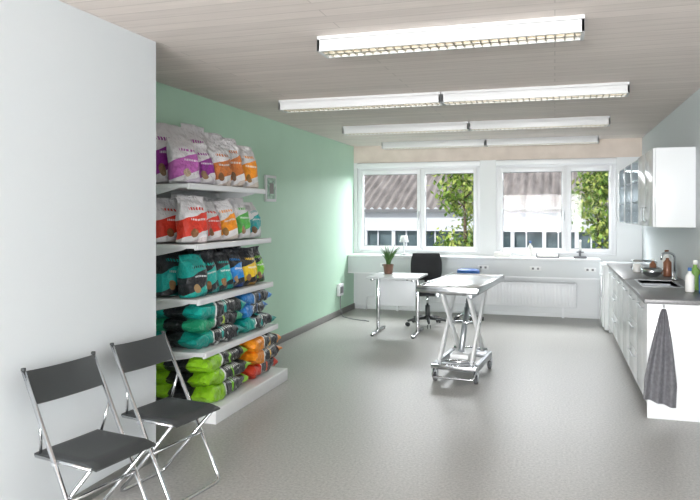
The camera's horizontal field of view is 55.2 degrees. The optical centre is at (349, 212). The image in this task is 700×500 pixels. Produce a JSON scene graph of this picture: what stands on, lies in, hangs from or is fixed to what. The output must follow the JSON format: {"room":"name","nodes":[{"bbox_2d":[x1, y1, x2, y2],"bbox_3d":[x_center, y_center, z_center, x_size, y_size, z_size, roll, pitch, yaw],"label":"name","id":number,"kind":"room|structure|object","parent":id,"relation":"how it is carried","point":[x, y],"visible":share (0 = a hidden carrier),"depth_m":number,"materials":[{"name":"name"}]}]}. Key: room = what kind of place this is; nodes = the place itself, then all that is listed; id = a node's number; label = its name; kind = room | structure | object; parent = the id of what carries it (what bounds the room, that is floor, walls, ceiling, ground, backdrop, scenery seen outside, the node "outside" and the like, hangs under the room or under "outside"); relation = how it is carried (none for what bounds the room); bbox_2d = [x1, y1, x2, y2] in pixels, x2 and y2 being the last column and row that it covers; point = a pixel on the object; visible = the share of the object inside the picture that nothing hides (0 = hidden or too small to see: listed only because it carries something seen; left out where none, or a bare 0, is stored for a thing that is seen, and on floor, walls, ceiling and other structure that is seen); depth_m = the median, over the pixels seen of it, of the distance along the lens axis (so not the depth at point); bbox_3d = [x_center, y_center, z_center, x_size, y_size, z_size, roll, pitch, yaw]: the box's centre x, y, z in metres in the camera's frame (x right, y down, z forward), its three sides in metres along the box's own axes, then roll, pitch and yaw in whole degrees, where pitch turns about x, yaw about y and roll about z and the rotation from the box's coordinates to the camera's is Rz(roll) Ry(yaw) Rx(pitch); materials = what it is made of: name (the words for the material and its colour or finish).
{"room":"veterinary clinic","nodes":[
{"label":"veterinary clinic","id":0,"kind":"room"},
{"bbox_2d":[0,0,155,499],"bbox_3d":[-2.936,0.235,0.213,0.920,2.630,8.690,0,0,17],"label":"wall","id":1,"kind":"structure","parent":0,"point":[78,87],"depth_m":3.49,"materials":[{"name":"white paint"}]},
{"bbox_2d":[72,448,157,499],"bbox_3d":[-2.490,1.515,0.076,0.014,0.070,8.690,0,0,17],"label":"baseboard","id":2,"kind":"structure","parent":1,"relation":"attached to","point":[118,473],"depth_m":3.76,"materials":[{"name":"grey"}]},
{"bbox_2d":[156,82,353,335],"bbox_3d":[-1.022,0.235,7.705,0.200,2.630,6.760,0,0,17],"label":"wall","id":3,"kind":"structure","parent":0,"point":[309,225],"depth_m":8.42,"materials":[{"name":"green paint"}]},
{"bbox_2d":[264,175,275,201],"bbox_3d":[-0.910,-0.280,7.676,0.031,0.300,0.290,0,0,17],"label":"wall sign","id":4,"kind":"object","parent":3,"relation":"attached to","point":[269,181],"visible":1,"depth_m":7.64,"materials":[{"name":"white plastic"}]},
{"bbox_2d":[274,303,354,344],"bbox_3d":[-0.918,1.508,7.674,0.018,0.085,6.760,0,0,17],"label":"baseboard","id":5,"kind":"structure","parent":3,"relation":"attached to","point":[300,330],"depth_m":9.04,"materials":[{"name":"grey"}]},
{"bbox_2d":[337,283,368,321],"bbox_3d":[0.006,1.308,9.854,0.171,0.476,0.812,0,0,-29],"label":"electrical outlet","id":6,"kind":"object","parent":3,"relation":"attached to","point":[340,287],"visible":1,"depth_m":10.05,"materials":[{"name":"white plastic"}]},
{"bbox_2d":[59,0,699,146],"bbox_3d":[-0.126,-1.155,2.888,4.930,0.150,16.050,0,0,17],"label":"ceiling","id":7,"kind":"structure","parent":0,"point":[250,56],"depth_m":4.75,"materials":[{"name":"white"}]},
{"bbox_2d":[278,92,443,112],"bbox_3d":[0.088,-1.032,6.279,1.557,0.095,0.200,0,0,17],"label":"ceiling light fixture","id":8,"kind":"object","parent":7,"relation":"attached to","point":[423,99],"depth_m":6.20,"materials":[{"name":"white metal"}]},
{"bbox_2d":[342,121,469,135],"bbox_3d":[0.679,-1.032,8.210,1.557,0.095,0.200,0,0,17],"label":"ceiling light fixture","id":9,"kind":"object","parent":7,"relation":"attached to","point":[463,126],"depth_m":8.13,"materials":[{"name":"white metal"}]},
{"bbox_2d":[382,139,485,149],"bbox_3d":[1.255,-1.032,10.094,1.557,0.095,0.200,0,0,17],"label":"ceiling light fixture","id":10,"kind":"object","parent":7,"relation":"attached to","point":[471,142],"depth_m":10.00,"materials":[{"name":"white metal"}]},
{"bbox_2d":[317,14,584,58],"bbox_3d":[0.565,-1.032,3.958,1.547,0.095,0.200,0,0,17],"label":"ceiling light fixture","id":11,"kind":"object","parent":7,"relation":"attached to","point":[571,27],"depth_m":3.88,"materials":[{"name":"white metal"}]},
{"bbox_2d":[441,82,629,105],"bbox_3d":[1.583,-1.032,5.822,1.557,0.095,0.200,0,0,17],"label":"ceiling light fixture","id":12,"kind":"object","parent":7,"relation":"attached to","point":[613,89],"depth_m":5.74,"materials":[{"name":"white metal"}]},
{"bbox_2d":[469,116,609,130],"bbox_3d":[2.173,-1.032,7.753,1.557,0.095,0.200,0,0,17],"label":"ceiling light fixture","id":13,"kind":"object","parent":7,"relation":"attached to","point":[591,121],"depth_m":7.67,"materials":[{"name":"white metal"}]},
{"bbox_2d":[486,135,598,146],"bbox_3d":[2.749,-1.032,9.637,1.557,0.095,0.200,0,0,17],"label":"ceiling light fixture","id":14,"kind":"object","parent":7,"relation":"attached to","point":[594,139],"depth_m":9.55,"materials":[{"name":"white metal"}]},
{"bbox_2d":[91,308,699,499],"bbox_3d":[-0.126,1.600,2.888,4.930,0.100,16.050,0,0,17],"label":"floor","id":15,"kind":"structure","parent":0,"point":[559,412],"depth_m":4.82,"materials":[{"name":"plastic"}]},
{"bbox_2d":[21,351,155,499],"bbox_3d":[-1.226,1.131,3.172,0.461,0.839,0.438,0,0,26],"label":"folding chair","id":16,"kind":"object","parent":15,"relation":"on","point":[96,450],"visible":1,"depth_m":3.16,"materials":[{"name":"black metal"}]},
{"bbox_2d":[110,331,219,499],"bbox_3d":[-1.033,1.131,3.772,0.461,0.839,0.438,0,0,26],"label":"folding chair","id":17,"kind":"object","parent":15,"relation":"on","point":[171,412],"visible":1,"depth_m":3.76,"materials":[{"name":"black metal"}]},
{"bbox_2d":[156,183,287,424],"bbox_3d":[-1.139,0.525,5.671,0.755,2.050,1.380,0,0,17],"label":"display shelf","id":18,"kind":"object","parent":15,"relation":"on","point":[250,390],"visible":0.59,"depth_m":5.37,"materials":[{"name":"white metal"}]},
{"bbox_2d":[156,123,258,187],"bbox_3d":[-1.231,-0.489,5.710,0.435,0.548,1.364,0,0,17],"label":"bags","id":19,"kind":"object","parent":18,"relation":"on","point":[186,153],"visible":0.93,"depth_m":5.45},
{"bbox_2d":[156,193,260,242],"bbox_3d":[-1.169,0.042,5.678,0.440,0.402,1.348,0,0,17],"label":"bags","id":20,"kind":"object","parent":18,"relation":"on","point":[182,218],"visible":0.97,"depth_m":5.24},
{"bbox_2d":[156,246,264,297],"bbox_3d":[-1.149,0.446,5.687,0.451,0.406,1.375,0,0,17],"label":"bags","id":21,"kind":"object","parent":18,"relation":"on","point":[186,273],"visible":0.92,"depth_m":5.28},
{"bbox_2d":[156,289,275,348],"bbox_3d":[-1.164,0.859,5.667,0.630,0.384,1.403,0,0,17],"label":"bags","id":22,"kind":"object","parent":18,"relation":"on","point":[189,326],"visible":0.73,"depth_m":5.18},
{"bbox_2d":[156,332,281,402],"bbox_3d":[-1.128,1.256,5.660,0.652,0.391,1.412,0,0,17],"label":"bags","id":23,"kind":"object","parent":18,"relation":"on","point":[208,380],"visible":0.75,"depth_m":5.13},
{"bbox_2d":[366,272,427,338],"bbox_3d":[0.615,1.175,8.648,0.660,0.750,0.700,0,0,17],"label":"desk","id":24,"kind":"object","parent":15,"relation":"on","point":[399,291],"visible":1,"depth_m":8.66,"materials":[{"name":"white"}]},
{"bbox_2d":[380,244,402,273],"bbox_3d":[0.523,0.598,8.852,0.353,0.401,0.315,0,0,-11],"label":"potted plant","id":25,"kind":"object","parent":24,"relation":"on","point":[388,267],"visible":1,"depth_m":8.80,"materials":[{"name":"green plant"}]},
{"bbox_2d":[405,253,445,328],"bbox_3d":[1.068,1.060,9.238,0.620,0.980,0.628,0,0,2],"label":"office chair","id":26,"kind":"object","parent":15,"relation":"on","point":[430,263],"visible":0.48,"depth_m":9.46,"materials":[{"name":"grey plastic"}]},
{"bbox_2d":[415,273,503,383],"bbox_3d":[1.091,1.095,6.442,0.560,0.910,1.360,0,0,22],"label":"exam table","id":27,"kind":"object","parent":15,"relation":"on","point":[461,357],"visible":1,"depth_m":6.27,"materials":[{"name":"silver metal"}]},
{"bbox_2d":[454,268,483,320],"bbox_3d":[1.730,1.181,9.698,0.410,0.738,0.428,0,0,17],"label":"stool","id":28,"kind":"object","parent":15,"relation":"on","point":[465,270],"visible":0.57,"depth_m":9.62,"materials":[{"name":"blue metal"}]},
{"bbox_2d":[600,261,647,330],"bbox_3d":[3.657,1.110,8.942,0.615,0.880,0.600,0,0,17],"label":"refrigerator","id":29,"kind":"object","parent":15,"relation":"on","point":[604,274],"visible":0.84,"depth_m":8.75,"materials":[{"name":"white paint"}]},
{"bbox_2d":[607,263,699,421],"bbox_3d":[3.040,1.099,6.803,0.554,0.902,3.810,0,0,17],"label":"base cabinet","id":30,"kind":"object","parent":15,"relation":"on","point":[636,299],"depth_m":5.15,"materials":[{"name":"white laminate"}]},
{"bbox_2d":[633,264,643,271],"bbox_3d":[3.153,0.603,7.344,0.080,0.090,0.100,0,0,-40],"label":"coffee mug","id":31,"kind":"object","parent":30,"relation":"on","point":[636,267],"visible":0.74,"depth_m":7.32,"materials":[{"name":"white ceramic"}]},
{"bbox_2d":[630,259,657,268],"bbox_3d":[3.354,0.595,7.654,0.250,0.101,0.360,0,0,17],"label":"dish rack","id":32,"kind":"object","parent":30,"relation":"on","point":[631,267],"visible":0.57,"depth_m":7.70,"materials":[{"name":"silver metal"}]},
{"bbox_2d":[640,268,663,276],"bbox_3d":[3.087,0.608,6.847,0.220,0.080,0.220,0,0,17],"label":"steel bowl","id":33,"kind":"object","parent":30,"relation":"on","point":[650,272],"visible":1,"depth_m":6.78,"materials":[{"name":"silver metal"}]},
{"bbox_2d":[649,259,655,267],"bbox_3d":[3.231,0.568,7.148,0.070,0.160,0.069,0,0,17],"label":"medicine bottle","id":34,"kind":"object","parent":30,"relation":"on","point":[652,264],"visible":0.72,"depth_m":7.13,"materials":[{"name":"brown glass"}]},
{"bbox_2d":[643,305,676,407],"bbox_3d":[2.315,1.067,5.006,0.234,0.767,0.065,0,0,17],"label":"hand towel","id":35,"kind":"object","parent":30,"relation":"hanging from","point":[660,382],"visible":1,"depth_m":4.99,"materials":[{"name":"grey fabric"}]},
{"bbox_2d":[662,250,671,276],"bbox_3d":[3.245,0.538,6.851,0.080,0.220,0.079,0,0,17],"label":"bottle","id":36,"kind":"object","parent":30,"relation":"on","point":[667,264],"visible":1,"depth_m":6.83,"materials":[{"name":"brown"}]},
{"bbox_2d":[660,251,677,279],"bbox_3d":[3.083,0.508,6.445,0.271,0.278,0.058,0,0,-34],"label":"faucet","id":37,"kind":"object","parent":30,"relation":"on","point":[667,252],"visible":1,"depth_m":6.47,"materials":[{"name":"silver metal"}]},
{"bbox_2d":[685,267,693,291],"bbox_3d":[2.791,0.548,5.504,0.070,0.200,0.069,0,0,17],"label":"soap bottle","id":38,"kind":"object","parent":30,"relation":"on","point":[689,277],"visible":1,"depth_m":5.48,"materials":[{"name":"white plastic"}]},
{"bbox_2d":[691,260,699,289],"bbox_3d":[2.908,0.523,5.646,0.080,0.250,0.079,0,0,17],"label":"detergent bottle","id":39,"kind":"object","parent":30,"relation":"on","point":[695,271],"visible":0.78,"depth_m":5.61,"materials":[{"name":"green plastic"}]},
{"bbox_2d":[354,138,641,318],"bbox_3d":[2.162,0.235,10.371,4.330,2.630,0.200,0,0,17],"label":"wall","id":40,"kind":"structure","parent":0,"point":[627,151],"depth_m":10.21,"materials":[{"name":"white paint"}]},
{"bbox_2d":[357,161,479,252],"bbox_3d":[1.073,-0.095,10.639,1.970,1.430,0.164,0,0,17],"label":"window","id":41,"kind":"structure","parent":40,"relation":"in","point":[420,169],"depth_m":10.59,"materials":[{"name":"white plastic"}]},
{"bbox_2d":[366,279,575,317],"bbox_3d":[1.783,1.290,10.300,3.212,0.520,0.098,0,0,17],"label":"radiator","id":42,"kind":"object","parent":40,"relation":"attached to","point":[514,293],"visible":0.55,"depth_m":10.00,"materials":[{"name":"white metal"}]},
{"bbox_2d":[347,253,600,279],"bbox_3d":[1.802,0.802,10.188,3.750,0.295,0.360,0,0,17],"label":"window ledge","id":43,"kind":"object","parent":40,"relation":"attached to","point":[513,266],"visible":0.76,"depth_m":9.89,"materials":[{"name":"white"}]},
{"bbox_2d":[399,236,408,254],"bbox_3d":[0.845,0.504,10.460,0.150,0.300,0.150,0,0,17],"label":"desk lamp","id":44,"kind":"object","parent":43,"relation":"on","point":[403,239],"visible":1,"depth_m":10.42,"materials":[{"name":"white"}]},
{"bbox_2d":[494,249,510,256],"bbox_3d":[2.285,0.599,10.040,0.240,0.110,0.120,0,0,17],"label":"tissue box","id":45,"kind":"object","parent":43,"relation":"on","point":[502,253],"visible":1,"depth_m":9.99,"materials":[{"name":"white"}]},
{"bbox_2d":[528,241,532,256],"bbox_3d":[2.677,0.534,9.952,0.070,0.240,0.069,0,0,17],"label":"spray bottle","id":46,"kind":"object","parent":43,"relation":"on","point":[530,247],"visible":1,"depth_m":9.93,"materials":[{"name":"white plastic"}]},
{"bbox_2d":[536,253,558,257],"bbox_3d":[2.907,0.624,9.851,0.320,0.060,0.220,0,0,17],"label":"paper tray","id":47,"kind":"object","parent":43,"relation":"on","point":[539,255],"visible":1,"depth_m":9.77,"materials":[{"name":"grey plastic"}]},
{"bbox_2d":[573,240,586,258],"bbox_3d":[3.330,0.519,9.694,0.180,0.270,0.152,0,0,17],"label":"microscope","id":48,"kind":"object","parent":43,"relation":"on","point":[579,251],"visible":1,"depth_m":9.65,"materials":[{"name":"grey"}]},
{"bbox_2d":[355,305,597,318],"bbox_3d":[1.853,1.520,10.354,3.710,0.060,0.014,0,0,17],"label":"baseboard","id":49,"kind":"structure","parent":40,"relation":"attached to","point":[567,315],"depth_m":10.23,"materials":[{"name":"white paint"}]},
{"bbox_2d":[496,158,616,254],"bbox_3d":[3.067,-0.095,10.030,1.720,1.430,0.164,0,0,17],"label":"window","id":50,"kind":"structure","parent":40,"relation":"in","point":[566,167],"depth_m":9.96,"materials":[{"name":"white plastic"}]},
{"bbox_2d":[642,88,699,280],"bbox_3d":[2.040,0.235,2.226,0.200,2.630,15.450,0,0,17],"label":"wall","id":51,"kind":"structure","parent":0,"point":[681,127],"depth_m":6.80,"materials":[{"name":"white paint"}]},
{"bbox_2d":[619,160,637,224],"bbox_3d":[3.592,-0.229,8.235,0.345,0.718,2.350,0,0,17],"label":"upper cabinet","id":52,"kind":"object","parent":51,"relation":"attached to","point":[628,176],"visible":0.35,"depth_m":8.63,"materials":[{"name":"glass"}]},
{"bbox_2d":[638,147,695,227],"bbox_3d":[3.059,-0.230,6.552,0.380,0.720,1.120,0,0,17],"label":"upper cabinet","id":53,"kind":"object","parent":51,"relation":"attached to","point":[666,176],"visible":1,"depth_m":6.03,"materials":[{"name":"white paint"}]},
{"label":"outside","id":54,"kind":"structure","parent":0,"visible":0},
{"bbox_3d":[11.819,5.100,38.659,80.000,0.100,59.150,0,0,17],"label":"ground","id":55,"kind":"structure","parent":54,"visible":0},
{"bbox_2d":[426,174,472,246],"bbox_3d":[2.732,1.725,17.405,2.590,6.654,2.500,0,0,17],"label":"leafy tree","id":56,"kind":"object","parent":55,"relation":"on","point":[465,197],"visible":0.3,"depth_m":17.39,"materials":[{"name":"green plant"}]},
{"bbox_2d":[365,172,607,248],"bbox_3d":[5.004,0.610,30.050,32.000,8.880,9.100,0,0,17],"label":"neighbouring building","id":57,"kind":"structure","parent":55,"relation":"on","point":[383,226],"depth_m":26.39,"materials":[{"name":"grey"}]},
{"bbox_2d":[572,171,607,248],"bbox_3d":[5.899,1.739,15.960,1.900,6.627,1.938,0,0,0],"label":"leafy tree","id":58,"kind":"object","parent":55,"relation":"on","point":[594,185],"visible":0.37,"depth_m":15.77,"materials":[{"name":"green plant"}]}
]}

